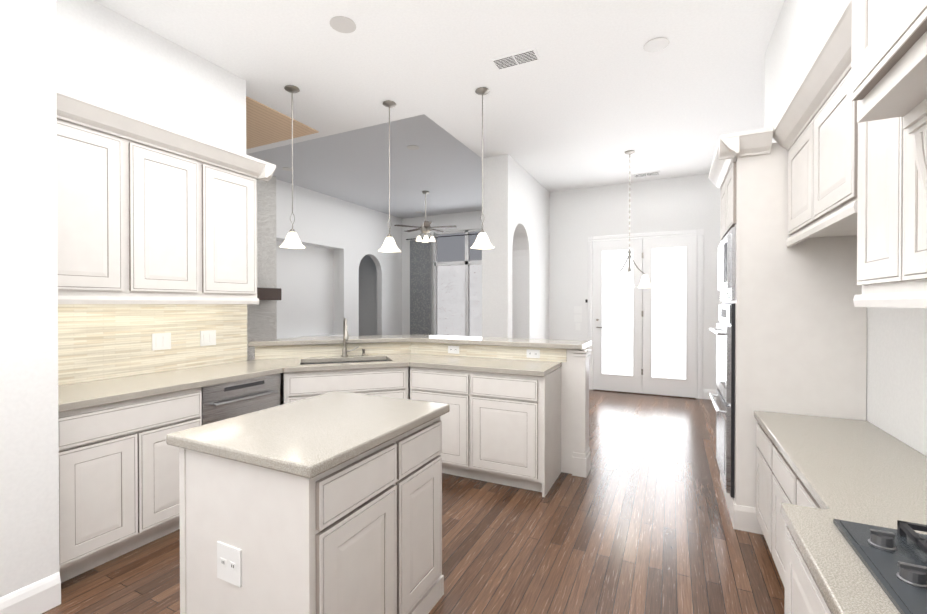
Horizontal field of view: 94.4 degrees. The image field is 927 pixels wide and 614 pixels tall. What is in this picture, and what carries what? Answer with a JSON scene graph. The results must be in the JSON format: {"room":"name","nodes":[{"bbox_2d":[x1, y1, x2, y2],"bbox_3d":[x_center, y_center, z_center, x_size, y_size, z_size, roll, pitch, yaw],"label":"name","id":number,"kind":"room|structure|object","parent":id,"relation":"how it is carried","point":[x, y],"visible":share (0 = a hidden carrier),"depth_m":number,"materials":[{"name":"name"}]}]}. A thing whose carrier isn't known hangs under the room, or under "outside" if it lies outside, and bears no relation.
{"room":"kitchen","nodes":[
{"label":"kitchen","id":0,"kind":"room"},
{"bbox_2d":[0,0,245,596],"bbox_3d":[-2.845,-0.263,1.247,1.070,3.300,5.220,0,0,26],"label":"wall","id":1,"kind":"structure","parent":0,"point":[92,50],"depth_m":1.95,"materials":[{"name":"paint"}]},
{"bbox_2d":[0,572,60,613],"bbox_3d":[-2.667,1.321,0.381,0.018,0.145,3.598,0,0,26],"label":"baseboard","id":2,"kind":"structure","parent":1,"relation":"attached to","point":[42,595],"depth_m":1.92,"materials":[{"name":"white wood"}]},
{"bbox_2d":[56,104,131,299],"bbox_3d":[-2.253,-0.562,2.424,0.337,1.000,0.450,0,0,26],"label":"upper cabinet","id":3,"kind":"object","parent":1,"relation":"attached to","point":[94,153],"depth_m":2.41,"materials":[{"name":"paint"}]},
{"bbox_2d":[58,304,246,384],"bbox_3d":[-2.180,0.198,2.984,0.008,0.522,1.510,0,0,26],"label":"backsplash","id":4,"kind":"structure","parent":1,"relation":"attached to","point":[100,341],"depth_m":2.92,"materials":[{"name":"tile"}]},
{"bbox_2d":[152,333,170,350],"bbox_3d":[-2.141,0.244,3.043,0.009,0.118,0.124,0,0,26],"label":"electrical outlet plate","id":5,"kind":"object","parent":4,"relation":"attached to","point":[161,341],"depth_m":3.04,"materials":[{"name":"white plastic"}]},
{"bbox_2d":[200,330,215,345],"bbox_3d":[-1.993,0.242,3.349,0.009,0.118,0.124,0,0,26],"label":"electrical outlet plate","id":6,"kind":"object","parent":4,"relation":"attached to","point":[208,337],"depth_m":3.35,"materials":[{"name":"white plastic"}]},
{"bbox_2d":[132,128,207,299],"bbox_3d":[-2.051,-0.565,2.842,0.337,1.000,0.478,0,0,26],"label":"upper cabinet","id":7,"kind":"object","parent":1,"relation":"attached to","point":[149,212],"depth_m":2.76,"materials":[{"name":"paint"}]},
{"bbox_2d":[208,152,259,299],"bbox_3d":[-1.865,-0.567,3.223,0.337,1.000,0.487,0,0,26],"label":"upper cabinet","id":8,"kind":"object","parent":1,"relation":"attached to","point":[232,185],"depth_m":3.16,"materials":[{"name":"paint"}]},
{"bbox_2d":[246,114,481,218],"bbox_3d":[-1.035,-2.329,7.841,4.250,0.100,5.810,0,0,26],"label":"ceiling","id":9,"kind":"structure","parent":0,"point":[442,166],"depth_m":6.99,"materials":[{"name":"white paint"}]},
{"bbox_2d":[394,191,456,242],"bbox_3d":[-0.732,-1.794,8.522,1.222,0.980,1.168,0,0,26],"label":"room ceiling fan","id":10,"kind":"object","parent":9,"relation":"hanging from","point":[425,227],"visible":1,"depth_m":8.44,"materials":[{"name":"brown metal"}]},
{"bbox_2d":[276,179,481,338],"bbox_3d":[-1.825,-0.467,7.476,6.060,3.620,7.180,0,0,26],"label":"wall","id":11,"kind":"structure","parent":0,"point":[335,271],"depth_m":9.30,"materials":[{"name":"paint"}]},
{"bbox_2d":[255,342,410,358],"bbox_3d":[-1.166,0.396,3.967,1.384,0.112,0.008,0,0,-19],"label":"backsplash","id":12,"kind":"structure","parent":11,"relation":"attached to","point":[286,351],"depth_m":3.93,"materials":[{"name":"tile"}]},
{"bbox_2d":[410,239,430,334],"bbox_3d":[-1.087,-0.205,10.826,0.620,2.990,0.073,0,0,26],"label":"curtain","id":13,"kind":"object","parent":11,"relation":"attached to","point":[420,287],"depth_m":10.82,"materials":[{"name":"fabric"}]},
{"bbox_2d":[406,233,478,239],"bbox_3d":[0.167,-1.726,10.262,3.616,0.024,0.112,0,0,26],"label":"curtain rod","id":14,"kind":"object","parent":11,"relation":"attached to","point":[477,233],"depth_m":10.45,"materials":[{"name":"metal"}]},
{"bbox_2d":[434,229,481,335],"bbox_3d":[0.477,-0.494,10.222,2.840,2.835,0.170,0,0,26],"label":"window frames","id":15,"kind":"structure","parent":11,"relation":"in","point":[467,262],"depth_m":10.46,"materials":[{"name":"white wood"}]},
{"bbox_2d":[42,389,784,613],"bbox_3d":[0.374,1.393,6.021,12.500,0.080,16.600,0,0,26],"label":"floor","id":16,"kind":"structure","parent":0,"point":[637,520],"depth_m":2.48,"materials":[{"name":"brown wood"}]},
{"bbox_2d":[202,373,280,424],"bbox_3d":[-1.748,0.939,3.096,0.616,0.870,0.598,0,0,26],"label":"dishwasher","id":17,"kind":"object","parent":16,"relation":"on","point":[224,401],"visible":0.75,"depth_m":2.94,"materials":[{"name":"silver metal"}]},
{"bbox_2d":[247,175,276,359],"bbox_3d":[-3.738,-0.461,6.672,0.119,3.619,1.900,0,0,26],"label":"stone fireplace column","id":18,"kind":"structure","parent":16,"relation":"on","point":[262,320],"depth_m":7.29,"materials":[{"name":"white stone"}]},
{"bbox_2d":[257,288,280,299],"bbox_3d":[-3.565,-0.211,6.617,0.239,0.200,1.650,0,0,26],"label":"mantel shelf","id":19,"kind":"object","parent":18,"relation":"attached to","point":[268,293],"visible":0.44,"depth_m":7.09,"materials":[{"name":"brown wood"}]},
{"bbox_2d":[179,416,443,613],"bbox_3d":[-0.579,0.946,1.827,0.682,0.874,0.844,0,0,26],"label":"base cabinet","id":20,"kind":"object","parent":16,"relation":"on","point":[361,534],"visible":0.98,"depth_m":1.51,"materials":[{"name":"paint"}]},
{"bbox_2d":[217,541,241,586],"bbox_3d":[-0.808,0.885,1.478,0.120,0.125,0.008,0,0,26],"label":"outlet","id":21,"kind":"object","parent":20,"relation":"attached to","point":[229,563],"visible":1,"depth_m":1.47,"materials":[{"name":"white plastic"}]},
{"bbox_2d":[166,391,449,478],"bbox_3d":[-0.582,0.488,1.826,0.720,0.040,0.890,0,0,26],"label":"countertop","id":22,"kind":"structure","parent":20,"relation":"on","point":[311,437],"depth_m":1.62,"materials":[{"name":"stone"}]},
{"bbox_2d":[58,348,590,582],"bbox_3d":[-0.718,0.860,2.965,2.657,1.030,2.746,0,0,26],"label":"base cabinet","id":23,"kind":"object","parent":16,"relation":"on","point":[119,494],"visible":0.6,"depth_m":3.10,"materials":[{"name":"paint"}]},
{"bbox_2d":[58,353,561,412],"bbox_3d":[-0.850,0.480,2.931,2.448,0.040,2.574,0,0,26],"label":"countertop","id":24,"kind":"structure","parent":23,"relation":"on","point":[75,396],"depth_m":3.15,"materials":[{"name":"stone"}]},
{"bbox_2d":[301,360,386,364],"bbox_3d":[-1.008,0.596,3.695,0.770,0.200,0.410,0,0,-19],"label":"sink basin","id":25,"kind":"object","parent":24,"relation":"in","point":[342,362],"visible":0.04,"depth_m":3.87,"materials":[{"name":"silver metal"}]},
{"bbox_2d":[341,318,365,356],"bbox_3d":[-1.029,0.274,3.874,0.195,0.356,0.305,0,0,26],"label":"faucet","id":26,"kind":"object","parent":24,"relation":"on","point":[345,339],"visible":1,"depth_m":3.90,"materials":[{"name":"silver metal"}]},
{"bbox_2d":[248,334,591,349],"bbox_3d":[-0.355,0.319,3.741,2.627,0.040,1.424,0,0,26],"label":"bar","id":27,"kind":"object","parent":23,"relation":"on","point":[534,343],"visible":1,"depth_m":3.89,"materials":[{"name":"stone"}]},
{"bbox_2d":[411,342,566,361],"bbox_3d":[0.166,0.397,3.862,1.514,0.112,0.008,0,0,26],"label":"backsplash","id":28,"kind":"structure","parent":23,"relation":"attached to","point":[520,353],"depth_m":3.82,"materials":[{"name":"tile"}]},
{"bbox_2d":[448,346,458,353],"bbox_3d":[-0.092,0.396,3.977,0.115,0.070,0.008,0,0,26],"label":"electrical outlet plate","id":29,"kind":"object","parent":28,"relation":"attached to","point":[451,349],"depth_m":3.98,"materials":[{"name":"white plastic"}]},
{"bbox_2d":[527,349,539,357],"bbox_3d":[0.591,0.398,3.645,0.115,0.070,0.008,0,0,26],"label":"electrical outlet plate","id":30,"kind":"object","parent":28,"relation":"attached to","point":[530,353],"depth_m":3.64,"materials":[{"name":"white plastic"}]},
{"bbox_2d":[756,423,767,544],"bbox_3d":[1.900,1.026,2.275,0.517,0.708,0.488,0,0,26],"label":"base cabinet","id":31,"kind":"object","parent":16,"relation":"on","point":[761,436],"depth_m":2.41,"materials":[{"name":"paint"}]},
{"bbox_2d":[754,410,926,613],"bbox_3d":[1.116,0.660,0.816,0.658,0.040,3.796,0,0,26],"label":"countertop","id":32,"kind":"structure","parent":31,"relation":"on","point":[860,471],"depth_m":1.49,"materials":[{"name":"stone"}]},
{"bbox_2d":[833,519,926,613],"bbox_3d":[1.118,0.614,0.750,0.500,0.051,0.900,0,0,26],"label":"cooktop","id":33,"kind":"object","parent":32,"relation":"in","point":[894,561],"visible":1,"depth_m":1.06,"materials":[{"name":"black glass"}]},
{"bbox_2d":[768,436,787,564],"bbox_3d":[1.701,1.028,1.865,0.517,0.708,0.518,0,0,26],"label":"base cabinet","id":34,"kind":"object","parent":16,"relation":"on","point":[778,481],"depth_m":2.12,"materials":[{"name":"paint"}]},
{"bbox_2d":[708,127,866,534],"bbox_3d":[2.081,0.165,2.870,0.717,2.422,0.920,0,0,26],"label":"tall cabinet","id":35,"kind":"object","parent":16,"relation":"on","point":[800,334],"visible":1,"depth_m":2.56,"materials":[{"name":"paint"}]},
{"bbox_2d":[709,227,735,497],"bbox_3d":[1.827,0.349,3.050,0.096,1.710,0.720,0,0,26],"label":"wall oven","id":36,"kind":"object","parent":35,"relation":"in","point":[724,395],"visible":1,"depth_m":2.78,"materials":[{"name":"silver metal"}]},
{"bbox_2d":[776,503,824,613],"bbox_3d":[1.221,1.034,1.026,0.647,0.708,0.568,0,0,26],"label":"base cabinet","id":37,"kind":"object","parent":16,"relation":"on","point":[803,595],"depth_m":1.28,"materials":[{"name":"paint"}]},
{"bbox_2d":[788,464,820,508],"bbox_3d":[1.501,1.031,1.453,0.517,0.708,0.494,0,0,26],"label":"base cabinet","id":38,"kind":"object","parent":16,"relation":"on","point":[798,494],"depth_m":1.74,"materials":[{"name":"paint"}]},
{"bbox_2d":[824,599,832,613],"bbox_3d":[0.994,1.038,0.558,0.647,0.708,0.568,0,0,26],"label":"base cabinet","id":39,"kind":"object","parent":16,"relation":"on","point":[827,610],"depth_m":1.02,"materials":[{"name":"paint"}]},
{"bbox_2d":[94,0,784,191],"bbox_3d":[-0.754,-2.135,2.930,9.050,0.420,10.100,0,0,26],"label":"ceiling","id":40,"kind":"structure","parent":0,"point":[593,95],"depth_m":3.48,"materials":[{"name":"paint"}]},
{"bbox_2d":[246,96,318,148],"bbox_3d":[-2.598,-1.931,4.651,1.730,0.011,1.020,0,0,26],"label":"inlay","id":41,"kind":"object","parent":40,"relation":"attached to","point":[265,125],"visible":0.21,"depth_m":4.60,"materials":[{"name":"wood"}]},
{"bbox_2d":[282,167,291,170],"bbox_3d":[-2.898,-2.271,7.062,0.174,0.006,0.174,0,0,17],"label":"recessed light","id":42,"kind":"object","parent":40,"relation":"in","point":[284,168],"depth_m":7.05,"materials":[{"name":"grey plastic"}]},
{"bbox_2d":[279,85,304,248],"bbox_3d":[-1.515,-1.231,3.796,0.216,1.400,0.216,0,0,26],"label":"pendant light","id":43,"kind":"object","parent":40,"relation":"hanging from","point":[292,240],"visible":1,"depth_m":3.78,"materials":[{"name":"white glass"}]},
{"bbox_2d":[330,16,355,32],"bbox_3d":[-0.821,-1.922,2.920,0.174,0.006,0.174,0,0,17],"label":"recessed light","id":44,"kind":"object","parent":40,"relation":"in","point":[342,24],"depth_m":2.91,"materials":[{"name":"grey plastic"}]},
{"bbox_2d":[378,100,400,251],"bbox_3d":[-0.704,-1.233,4.080,0.216,1.400,0.216,0,0,26],"label":"pendant light","id":45,"kind":"object","parent":40,"relation":"hanging from","point":[389,244],"visible":1,"depth_m":4.06,"materials":[{"name":"white glass"}]},
{"bbox_2d":[407,145,418,149],"bbox_3d":[-0.713,-2.264,6.090,0.174,0.006,0.174,0,0,17],"label":"recessed light","id":46,"kind":"object","parent":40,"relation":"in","point":[412,147],"depth_m":6.08,"materials":[{"name":"grey plastic"}]},
{"bbox_2d":[470,87,493,248],"bbox_3d":[0.169,-1.231,3.834,0.216,1.400,0.216,0,0,26],"label":"pendant light","id":47,"kind":"object","parent":40,"relation":"hanging from","point":[482,241],"visible":1,"depth_m":3.82,"materials":[{"name":"white glass"}]},
{"bbox_2d":[490,48,540,70],"bbox_3d":[0.405,-1.923,3.336,0.360,0.009,0.160,0,0,26],"label":"ceiling vent","id":48,"kind":"object","parent":40,"relation":"in","point":[517,59],"depth_m":3.33,"materials":[{"name":"white metal"}]},
{"bbox_2d":[610,150,651,287],"bbox_3d":[2.062,-1.092,5.330,0.516,1.700,0.472,0,0,26],"label":"chandelier","id":49,"kind":"object","parent":40,"relation":"hanging from","point":[628,282],"visible":0.98,"depth_m":5.37,"materials":[{"name":"silver metal"}]},
{"bbox_2d":[633,171,659,177],"bbox_3d":[2.688,-1.944,6.296,0.360,0.009,0.160,0,0,26],"label":"ceiling vent","id":50,"kind":"object","parent":40,"relation":"in","point":[658,172],"depth_m":6.28,"materials":[{"name":"white metal"}]},
{"bbox_2d":[643,37,668,51],"bbox_3d":[1.413,-1.923,3.147,0.174,0.006,0.174,0,0,17],"label":"recessed light","id":51,"kind":"object","parent":40,"relation":"in","point":[656,44],"depth_m":3.14,"materials":[{"name":"grey plastic"}]},
{"bbox_2d":[482,154,549,338],"bbox_3d":[1.322,-0.467,7.431,0.360,3.620,4.210,0,0,26],"label":"wall pier","id":52,"kind":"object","parent":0,"point":[515,260],"visible":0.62,"depth_m":5.79,"materials":[{"name":"paint"}]},
{"bbox_2d":[549,174,721,389],"bbox_3d":[3.494,-0.299,6.411,4.440,3.300,0.150,0,0,26],"label":"wall","id":53,"kind":"structure","parent":0,"point":[693,202],"depth_m":6.79,"materials":[{"name":"paint"}]},
{"bbox_2d":[593,236,695,398],"bbox_3d":[2.767,0.149,6.633,1.460,2.400,0.085,0,0,26],"label":"french door","id":54,"kind":"structure","parent":53,"relation":"in","point":[668,313],"depth_m":6.60,"materials":[{"name":"white glass"}]},
{"bbox_2d":[588,229,715,399],"bbox_3d":[3.411,0.104,6.356,4.340,2.495,0.026,0,0,26],"label":"door frame","id":55,"kind":"structure","parent":53,"relation":"attached to","point":[701,393],"depth_m":6.39,"materials":[{"name":"white wood"}]},
{"bbox_2d":[764,0,926,455],"bbox_3d":[1.106,-0.256,0.272,0.490,3.300,6.720,0,0,26],"label":"wall","id":56,"kind":"structure","parent":0,"point":[896,384],"depth_m":2.17,"materials":[{"name":"paint"}]},
{"bbox_2d":[784,44,851,243],"bbox_3d":[1.848,-0.688,1.985,0.364,0.580,1.055,0,0,26],"label":"upper cabinet","id":57,"kind":"object","parent":56,"relation":"attached to","point":[848,175],"depth_m":1.94,"materials":[{"name":"paint"}]},
{"bbox_2d":[848,101,926,299],"bbox_3d":[1.455,-0.507,1.178,0.364,0.930,0.738,0,0,26],"label":"upper cabinet","id":58,"kind":"object","parent":56,"relation":"attached to","point":[887,213],"depth_m":1.36,"materials":[{"name":"paint"}]},
{"bbox_2d":[851,0,926,201],"bbox_3d":[0.828,-0.960,0.263,0.700,1.883,1.430,0,0,26],"label":"range hood","id":59,"kind":"object","parent":56,"relation":"attached to","point":[889,62],"visible":1,"depth_m":0.85,"materials":[{"name":"paint"}]},
{"label":"outside","id":60,"kind":"structure","parent":0,"visible":0},
{"bbox_3d":[4.573,1.831,16.380,18.000,0.100,14.300,0,0,26],"label":"ground","id":61,"kind":"structure","parent":60,"visible":0},
{"bbox_2d":[437,264,481,336],"bbox_3d":[-1.811,0.163,15.357,7.400,3.250,0.300,0,0,26],"label":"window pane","id":62,"kind":"structure","parent":61,"relation":"on","point":[451,300],"depth_m":14.41,"materials":[{"name":"white glass"}]},
{"bbox_2d":[437,231,481,261],"bbox_3d":[2.993,-2.604,17.673,14.000,3.150,9.300,0,0,26],"label":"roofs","id":63,"kind":"structure","parent":62,"relation":"on","point":[451,249],"depth_m":14.88,"materials":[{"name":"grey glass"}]}
]}

